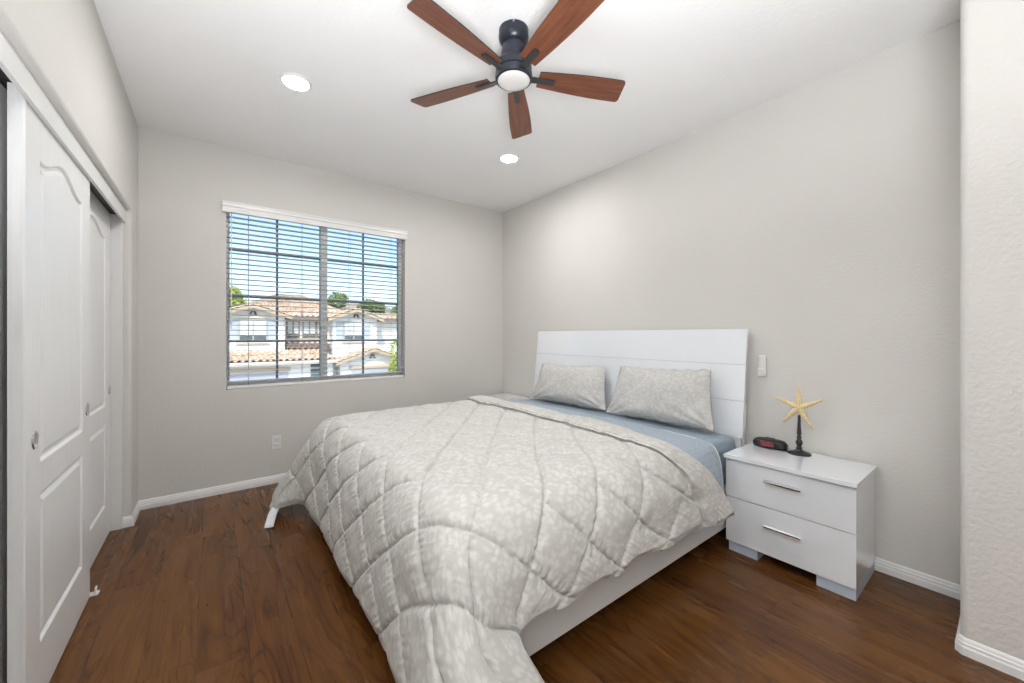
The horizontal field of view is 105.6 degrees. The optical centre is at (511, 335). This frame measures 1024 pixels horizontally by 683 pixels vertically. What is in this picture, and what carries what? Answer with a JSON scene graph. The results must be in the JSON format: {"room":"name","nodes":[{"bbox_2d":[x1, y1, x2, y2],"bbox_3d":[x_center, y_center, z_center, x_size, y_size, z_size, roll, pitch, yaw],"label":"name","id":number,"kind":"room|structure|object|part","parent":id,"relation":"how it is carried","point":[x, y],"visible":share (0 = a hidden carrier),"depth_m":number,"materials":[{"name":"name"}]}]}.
{"room":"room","nodes":[
{"label":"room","id":0,"kind":"room"},
{"bbox_2d":[0,0,137,516],"bbox_3d":[-0.802,-0.124,0.249,0.125,2.740,6.274,0,0,-38],"label":"wall","id":1,"kind":"structure","parent":0,"point":[64,45],"depth_m":1.78,"materials":[{"name":"paint"}]},
{"bbox_2d":[0,83,6,682],"bbox_3d":[-1.346,0.232,0.876,0.035,2.012,0.890,0,0,-38],"label":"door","id":2,"kind":"structure","parent":1,"relation":"in","point":[3,92],"depth_m":1.20,"materials":[{"name":"white wood"}]},
{"bbox_2d":[7,82,89,682],"bbox_3d":[-1.772,0.232,1.519,0.038,2.012,0.810,0,0,-38],"label":"door","id":3,"kind":"structure","parent":1,"relation":"in","point":[48,193],"depth_m":1.34,"materials":[{"name":"white wood"}]},
{"bbox_3d":[-1.561,0.343,1.273,0.003,0.060,0.054,0,0,-38],"label":"finger pull","id":4,"kind":"part","parent":3,"relation":"part of","materials":[{"name":"silver metal"}]},
{"bbox_3d":[-1.970,0.343,1.805,0.003,0.060,0.054,0,0,-38],"label":"finger pull","id":5,"kind":"part","parent":3,"relation":"part of","materials":[{"name":"silver metal"}]},
{"bbox_2d":[0,68,115,213],"bbox_3d":[-1.799,-0.797,1.510,0.084,0.037,2.488,0,0,-38],"label":"trim","id":6,"kind":"structure","parent":1,"relation":"attached to","point":[4,79],"depth_m":2.08,"materials":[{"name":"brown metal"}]},
{"bbox_2d":[0,29,125,222],"bbox_3d":[-1.759,-0.774,1.540,0.014,0.084,2.487,0,0,-38],"label":"trim","id":7,"kind":"structure","parent":1,"relation":"attached to","point":[12,65],"depth_m":1.35,"materials":[{"name":"paint"}]},
{"bbox_2d":[90,190,110,567],"bbox_3d":[-2.302,0.232,2.120,0.038,2.012,0.859,0,0,-38],"label":"door","id":8,"kind":"structure","parent":1,"relation":"in","point":[100,387],"depth_m":2.22,"materials":[{"name":"white wood"}]},
{"bbox_2d":[110,214,122,530],"bbox_3d":[-2.550,0.236,2.488,0.085,2.020,0.022,0,0,-38],"label":"trim","id":9,"kind":"structure","parent":1,"relation":"attached to","point":[116,225],"depth_m":2.49,"materials":[{"name":"paint"}]},
{"bbox_2d":[123,501,139,527],"bbox_3d":[-2.604,1.213,2.633,0.098,0.066,0.299,0,0,-38],"label":"baseboard","id":10,"kind":"structure","parent":1,"relation":"attached to","point":[128,521],"depth_m":2.54,"materials":[{"name":"white paint"}]},
{"bbox_2d":[138,126,502,500],"bbox_3d":[-1.711,-0.124,3.616,4.200,2.740,0.170,0,0,-38],"label":"wall","id":11,"kind":"structure","parent":0,"point":[195,432],"depth_m":3.17,"materials":[{"name":"paint"}]},
{"bbox_2d":[139,473,285,509],"bbox_3d":[-1.386,1.213,3.751,3.221,0.066,0.013,0,0,-38],"label":"baseboard","id":12,"kind":"structure","parent":11,"relation":"attached to","point":[216,490],"depth_m":3.00,"materials":[{"name":"white paint"}]},
{"bbox_2d":[272,435,280,449],"bbox_3d":[-1.992,0.904,3.287,0.070,0.117,0.010,0,0,-38],"label":"wall outlet","id":13,"kind":"object","parent":11,"relation":"attached to","point":[276,440],"visible":1,"depth_m":3.29,"materials":[{"name":"white plastic"}]},
{"bbox_2d":[226,212,401,387],"bbox_3d":[-1.751,-0.304,3.625,1.478,1.470,0.067,0,0,-38],"label":"window","id":14,"kind":"structure","parent":11,"relation":"in","point":[322,357],"depth_m":3.59,"materials":[{"name":"white plastic"}]},
{"bbox_2d":[229,213,319,380],"bbox_3d":[-2.057,-0.314,3.405,0.689,1.390,0.016,0,0,-38],"label":"grille","id":15,"kind":"object","parent":14,"relation":"attached to","point":[240,296],"depth_m":3.40,"materials":[{"name":"black metal"}]},
{"bbox_2d":[222,200,407,388],"bbox_3d":[-1.696,-0.315,3.541,1.512,1.487,0.120,0,0,-38],"label":"window blind","id":16,"kind":"object","parent":14,"relation":"attached to","point":[231,207],"visible":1,"depth_m":3.47,"materials":[{"name":"white plastic"}]},
{"bbox_3d":[-1.709,0.418,3.571,1.468,0.022,0.052,0,0,-38],"label":"rail","id":17,"kind":"part","parent":16,"relation":"part of","materials":[{"name":"white plastic"}]},
{"bbox_2d":[327,233,397,372],"bbox_3d":[-1.470,-0.314,3.857,0.689,1.390,0.016,0,0,-38],"label":"grille","id":18,"kind":"object","parent":14,"relation":"attached to","point":[362,264],"depth_m":3.85,"materials":[{"name":"black metal"}]},
{"bbox_2d":[94,0,959,212],"bbox_3d":[0.246,-1.554,1.073,4.200,0.120,6.600,0,0,-38],"label":"ceiling","id":19,"kind":"structure","parent":0,"point":[209,71],"depth_m":2.21,"materials":[{"name":"paint"}]},
{"bbox_2d":[279,72,311,91],"bbox_3d":[-1.274,-1.490,2.293,0.170,0.009,0.170,0,0,-38],"label":"recessed light","id":20,"kind":"object","parent":19,"relation":"in","point":[294,81],"visible":1,"depth_m":2.28,"materials":[{"name":"white plastic"}]},
{"bbox_2d":[499,153,518,162],"bbox_3d":[-0.025,-1.490,3.275,0.170,0.009,0.170,0,0,-38],"label":"recessed light","id":21,"kind":"object","parent":19,"relation":"in","point":[508,157],"visible":1,"depth_m":3.27,"materials":[{"name":"white plastic"}]},
{"bbox_2d":[407,0,624,138],"bbox_3d":[0.018,-1.363,1.874,1.117,0.261,1.106,0,0,-38],"label":"ceiling fan","id":22,"kind":"object","parent":19,"relation":"hanging from","point":[513,73],"visible":1,"depth_m":1.84,"materials":[{"name":"brown wood"}]},
{"bbox_3d":[-0.315,-1.270,2.044,0.456,0.035,0.128,0,0,23],"label":"blade","id":23,"kind":"part","parent":22,"relation":"part of","materials":[{"name":"brown wood"}]},
{"bbox_3d":[-0.225,-1.270,1.639,0.128,0.035,0.456,0,0,41],"label":"blade","id":24,"kind":"part","parent":22,"relation":"part of","materials":[{"name":"brown wood"}]},
{"bbox_2d":[498,70,529,90],"bbox_3d":[0.009,-1.242,1.903,0.157,0.018,0.157,0,0,-38],"label":"diffuser","id":25,"kind":"object","parent":22,"relation":"attached to","point":[508,80],"depth_m":1.88,"materials":[{"name":"glass"}]},
{"bbox_3d":[0.042,-1.270,2.255,0.128,0.035,0.456,0,0,5],"label":"blade","id":26,"kind":"part","parent":22,"relation":"part of","materials":[{"name":"brown wood"}]},
{"bbox_3d":[0.188,-1.270,1.599,0.128,0.035,0.456,0,0,-31],"label":"blade","id":27,"kind":"part","parent":22,"relation":"part of","materials":[{"name":"brown wood"}]},
{"bbox_3d":[0.353,-1.270,1.980,0.456,0.035,0.128,0,0,-13],"label":"blade","id":28,"kind":"part","parent":22,"relation":"part of","materials":[{"name":"brown wood"}]},
{"bbox_2d":[49,482,1023,682],"bbox_3d":[0.246,1.306,1.073,4.200,0.120,6.600,0,0,-38],"label":"floor","id":29,"kind":"structure","parent":0,"point":[199,590],"depth_m":1.69,"materials":[{"name":"brown wood"}]},
{"bbox_2d":[90,586,99,596],"bbox_3d":[-2.022,1.229,1.860,0.065,0.034,0.035,0,0,-38],"label":"guide","id":30,"kind":"object","parent":29,"relation":"on","point":[95,592],"visible":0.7,"depth_m":1.86,"materials":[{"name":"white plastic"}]},
{"bbox_2d":[481,393,531,399],"bbox_3d":[-0.069,0.967,4.297,0.438,0.558,0.594,0,0,-38],"label":"nightstand","id":31,"kind":"object","parent":29,"relation":"on","point":[503,396],"visible":0.05,"depth_m":4.38,"materials":[{"name":"white paint"}]},
{"bbox_2d":[520,329,748,656],"bbox_3d":[0.050,0.602,2.676,2.204,1.288,2.060,0,0,-38],"label":"bed","id":32,"kind":"object","parent":29,"relation":"on","point":[724,352],"visible":0.06,"depth_m":2.63,"materials":[{"name":"white paint"}]},
{"bbox_3d":[0.644,1.034,1.852,2.080,0.225,0.030,0,0,-38],"label":"rail","id":33,"kind":"part","parent":32,"relation":"part of","materials":[{"name":"white wood"}]},
{"bbox_3d":[0.883,0.309,3.317,0.102,0.702,2.044,0,0,-38],"label":"headboard","id":34,"kind":"part","parent":32,"relation":"part of","materials":[{"name":"white paint"}]},
{"bbox_3d":[0.863,0.896,3.302,0.028,0.500,2.014,0,0,-38],"label":"headboard","id":35,"kind":"part","parent":32,"relation":"part of","materials":[{"name":"blue fabric"}]},
{"bbox_3d":[1.497,0.821,2.547,0.056,0.750,0.050,0,0,-38],"label":"headboard post","id":36,"kind":"part","parent":32,"relation":"part of","materials":[{"name":"white wood"}]},
{"bbox_3d":[0.032,0.801,2.663,2.010,0.294,1.950,0,0,-38],"label":"mattress","id":37,"kind":"object","parent":32,"relation":"on","visible":0},
{"bbox_2d":[522,398,735,484],"bbox_3d":[0.037,0.780,2.657,2.020,0.272,1.974,0,0,-38],"label":"fitted sheet","id":38,"kind":"object","parent":37,"relation":"on","point":[723,444],"visible":0.11,"depth_m":2.67,"materials":[{"name":"blue fabric"}]},
{"bbox_2d":[529,363,605,410],"bbox_3d":[0.511,0.445,3.577,0.173,0.358,0.933,0,0,-41],"label":"pillow","id":39,"kind":"object","parent":38,"relation":"on","point":[579,385],"visible":1,"depth_m":3.48,"materials":[{"name":"fabric"}]},
{"bbox_2d":[505,399,723,491],"bbox_3d":[0.503,0.777,2.926,0.408,0.309,2.036,0,0,-38],"label":"sheet","id":40,"kind":"object","parent":38,"relation":"on","point":[702,451],"visible":0.37,"depth_m":2.35,"materials":[{"name":"blue fabric"}]},
{"bbox_2d":[264,395,734,682],"bbox_3d":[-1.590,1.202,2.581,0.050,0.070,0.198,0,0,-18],"label":"comforter","id":41,"kind":"object","parent":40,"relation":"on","point":[453,527],"visible":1,"depth_m":1.57,"materials":[{"name":"fabric"}]},
{"bbox_2d":[606,366,714,432],"bbox_3d":[1.067,0.425,2.851,0.180,0.397,0.889,0,0,-35],"label":"pillow","id":42,"kind":"object","parent":38,"relation":"on","point":[679,397],"visible":1,"depth_m":2.75,"materials":[{"name":"fabric"}]},
{"bbox_2d":[724,442,876,600],"bbox_3d":[1.579,0.967,2.158,0.438,0.558,0.594,0,0,-38],"label":"nightstand","id":43,"kind":"object","parent":29,"relation":"on","point":[815,514],"visible":0.95,"depth_m":2.00,"materials":[{"name":"white paint"}]},
{"bbox_2d":[753,436,787,450],"bbox_3d":[1.577,0.657,2.378,0.088,0.060,0.175,0,0,-38],"label":"alarm clock","id":44,"kind":"object","parent":43,"relation":"on","point":[768,442],"visible":1,"depth_m":2.35,"materials":[{"name":"black plastic"}]},
{"bbox_3d":[1.414,1.026,2.035,0.026,0.015,0.167,0,0,-38],"label":"handle","id":45,"kind":"part","parent":43,"relation":"part of","materials":[{"name":"silver metal"}]},
{"bbox_3d":[1.414,0.785,2.035,0.026,0.015,0.167,0,0,-38],"label":"handle","id":46,"kind":"part","parent":43,"relation":"part of","materials":[{"name":"silver metal"}]},
{"bbox_3d":[1.568,1.061,2.150,0.357,0.254,0.580,0,0,-38],"label":"drawer","id":47,"kind":"part","parent":43,"relation":"part of","materials":[{"name":"white paint"}]},
{"bbox_3d":[1.568,0.823,2.150,0.357,0.214,0.580,0,0,-38],"label":"drawer","id":48,"kind":"part","parent":43,"relation":"part of","materials":[{"name":"white paint"}]},
{"bbox_2d":[775,386,822,456],"bbox_3d":[1.662,0.489,2.262,0.205,0.397,0.116,0,0,25],"label":"starfish ornament","id":49,"kind":"object","parent":43,"relation":"on","point":[798,406],"visible":1,"depth_m":2.25,"materials":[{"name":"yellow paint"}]},
{"bbox_2d":[503,20,959,584],"bbox_3d":[1.070,-0.124,3.324,0.150,2.740,3.686,0,0,-38],"label":"wall","id":50,"kind":"structure","parent":0,"point":[819,219],"depth_m":2.26,"materials":[{"name":"paint"}]},
{"bbox_2d":[758,355,766,376],"bbox_3d":[1.603,0.195,2.491,0.020,0.134,0.048,0,0,-38],"label":"remote control","id":51,"kind":"object","parent":50,"relation":"attached to","point":[762,371],"visible":1,"depth_m":2.48,"materials":[{"name":"white plastic"}]},
{"bbox_2d":[960,0,1023,660],"bbox_3d":[2.797,-0.124,0.695,0.620,2.740,2.588,0,0,-38],"label":"wall","id":52,"kind":"structure","parent":0,"point":[991,31],"depth_m":1.47,"materials":[{"name":"white paint"}]},
{"bbox_2d":[874,557,1023,680],"bbox_3d":[1.608,1.213,2.105,0.483,0.066,6.274,0,0,-38],"label":"baseboard","id":53,"kind":"structure","parent":52,"relation":"attached to","point":[1010,665],"depth_m":1.54,"materials":[{"name":"white paint"}]},
{"label":"outside","id":54,"kind":"structure","parent":0,"visible":0},
{"bbox_3d":[-54.360,4.296,87.002,100.000,0.400,195.800,0,0,-38],"label":"ground","id":55,"kind":"structure","parent":54,"visible":0},
{"bbox_2d":[230,285,246,307],"bbox_3d":[-23.337,-0.021,32.541,3.214,8.243,3.350,0,0,-38],"label":"tree","id":56,"kind":"object","parent":55,"relation":"on","point":[233,287],"visible":0.24,"depth_m":31.85,"materials":[{"name":"green plant"}]},
{"bbox_2d":[230,294,396,380],"bbox_3d":[-14.236,0.586,27.506,19.804,7.019,10.323,0,0,-38],"label":"house","id":57,"kind":"structure","parent":55,"relation":"on","point":[260,351],"depth_m":24.40,"materials":[{"name":"white paint"}]},
{"bbox_2d":[230,319,237,339],"bbox_3d":[-15.727,-0.304,21.936,0.420,1.260,0.050,0,0,-38],"label":"shutter","id":58,"kind":"object","parent":57,"relation":"hanging from","point":[234,322],"depth_m":21.95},
{"bbox_3d":[-14.968,0.416,22.475,1.600,0.100,0.120,0,0,-38],"label":"window trim","id":59,"kind":"part","parent":57,"relation":"part of","materials":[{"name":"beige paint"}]},
{"bbox_3d":[-14.968,-1.054,22.475,1.800,0.120,0.120,0,0,-38],"label":"window trim","id":60,"kind":"part","parent":57,"relation":"part of","materials":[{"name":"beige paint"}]},
{"bbox_2d":[240,320,265,334],"bbox_3d":[-14.973,-0.434,22.498,1.260,0.900,0.013,0,0,-38],"label":"roller shade","id":61,"kind":"object","parent":57,"relation":"hanging from","point":[241,322],"depth_m":22.48,"materials":[{"name":"white fabric"}]},
{"bbox_3d":[-14.985,-0.304,22.513,1.260,1.160,0.020,0,0,-38],"label":"pane","id":62,"kind":"part","parent":57,"relation":"part of","materials":[{"name":"clear glass"}]},
{"bbox_3d":[-14.660,1.956,21.337,4.400,0.180,0.100,0,0,-38],"label":"garage trim","id":63,"kind":"part","parent":57,"relation":"part of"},
{"bbox_2d":[268,321,275,339],"bbox_3d":[-14.237,-0.304,23.082,0.420,1.260,0.050,0,0,-38],"label":"shutter","id":64,"kind":"object","parent":57,"relation":"hanging from","point":[269,322],"depth_m":23.06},
{"bbox_2d":[288,321,297,333],"bbox_3d":[-13.811,-0.494,24.529,0.600,0.760,0.013,0,0,-38],"label":"roller shade","id":65,"kind":"object","parent":57,"relation":"hanging from","point":[289,322],"depth_m":24.49,"materials":[{"name":"white fabric"}]},
{"bbox_2d":[304,322,314,333],"bbox_3d":[-13.074,-0.494,25.096,0.660,0.760,0.013,0,0,-38],"label":"roller shade","id":66,"kind":"object","parent":57,"relation":"hanging from","point":[307,325],"depth_m":25.07,"materials":[{"name":"white fabric"}]},
{"bbox_3d":[-13.085,-0.364,25.111,0.660,1.020,0.020,0,0,-38],"label":"pane","id":67,"kind":"part","parent":57,"relation":"part of","materials":[{"name":"clear glass"}]},
{"bbox_2d":[336,321,342,338],"bbox_3d":[-11.250,-0.289,25.382,0.420,1.250,0.050,0,0,-38],"label":"shutter","id":68,"kind":"object","parent":57,"relation":"hanging from","point":[338,323],"depth_m":25.35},
{"bbox_2d":[345,322,361,334],"bbox_3d":[-10.548,-0.419,25.905,1.130,0.890,0.013,0,0,-38],"label":"roller shade","id":69,"kind":"object","parent":57,"relation":"hanging from","point":[352,330],"depth_m":25.86,"materials":[{"name":"white fabric"}]},
{"bbox_3d":[-10.559,-0.289,25.920,1.130,1.150,0.020,0,0,-38],"label":"pane","id":70,"kind":"part","parent":57,"relation":"part of","materials":[{"name":"clear glass"}]},
{"bbox_2d":[364,323,369,338],"bbox_3d":[-9.863,-0.289,26.450,0.420,1.250,0.050,0,0,-38],"label":"shutter","id":71,"kind":"object","parent":57,"relation":"hanging from","point":[366,329],"depth_m":26.43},
{"bbox_3d":[-9.153,2.066,25.577,2.900,0.160,0.100,0,0,-38],"label":"garage trim","id":72,"kind":"part","parent":57,"relation":"part of","materials":[{"name":"beige paint"}]},
{"bbox_2d":[327,292,347,309],"bbox_3d":[-16.852,-0.100,37.537,2.531,8.402,2.724,0,0,-38],"label":"tree","id":73,"kind":"object","parent":55,"relation":"on","point":[333,293],"visible":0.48,"depth_m":37.38,"materials":[{"name":"green plant"}]},
{"bbox_2d":[356,298,385,313],"bbox_3d":[-14.023,0.195,39.527,2.774,7.812,3.436,0,0,29],"label":"tree","id":74,"kind":"object","parent":55,"relation":"on","point":[376,307],"visible":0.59,"depth_m":38.76,"materials":[{"name":"green plant"}]},
{"bbox_2d":[387,338,396,371],"bbox_3d":[-7.345,2.150,24.774,1.232,3.920,1.112,0,0,-24],"label":"tree","id":75,"kind":"object","parent":55,"relation":"on","point":[393,369],"visible":0.37,"depth_m":24.57,"materials":[{"name":"green plant"}]},
{"bbox_2d":[390,305,396,313],"bbox_3d":[-11.201,0.196,41.918,4.084,7.810,3.930,0,0,-38],"label":"tree","id":76,"kind":"object","parent":55,"relation":"on","point":[393,308],"visible":0.06,"depth_m":40.67,"materials":[{"name":"green plant"}]},
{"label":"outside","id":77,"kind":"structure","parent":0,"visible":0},
{"bbox_2d":[342,303,391,313],"bbox_3d":[-33.859,-6.032,163.236,265.500,20.255,80.000,0,0,-38],"label":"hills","id":78,"kind":"structure","parent":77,"point":[355,304],"depth_m":148.77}
]}

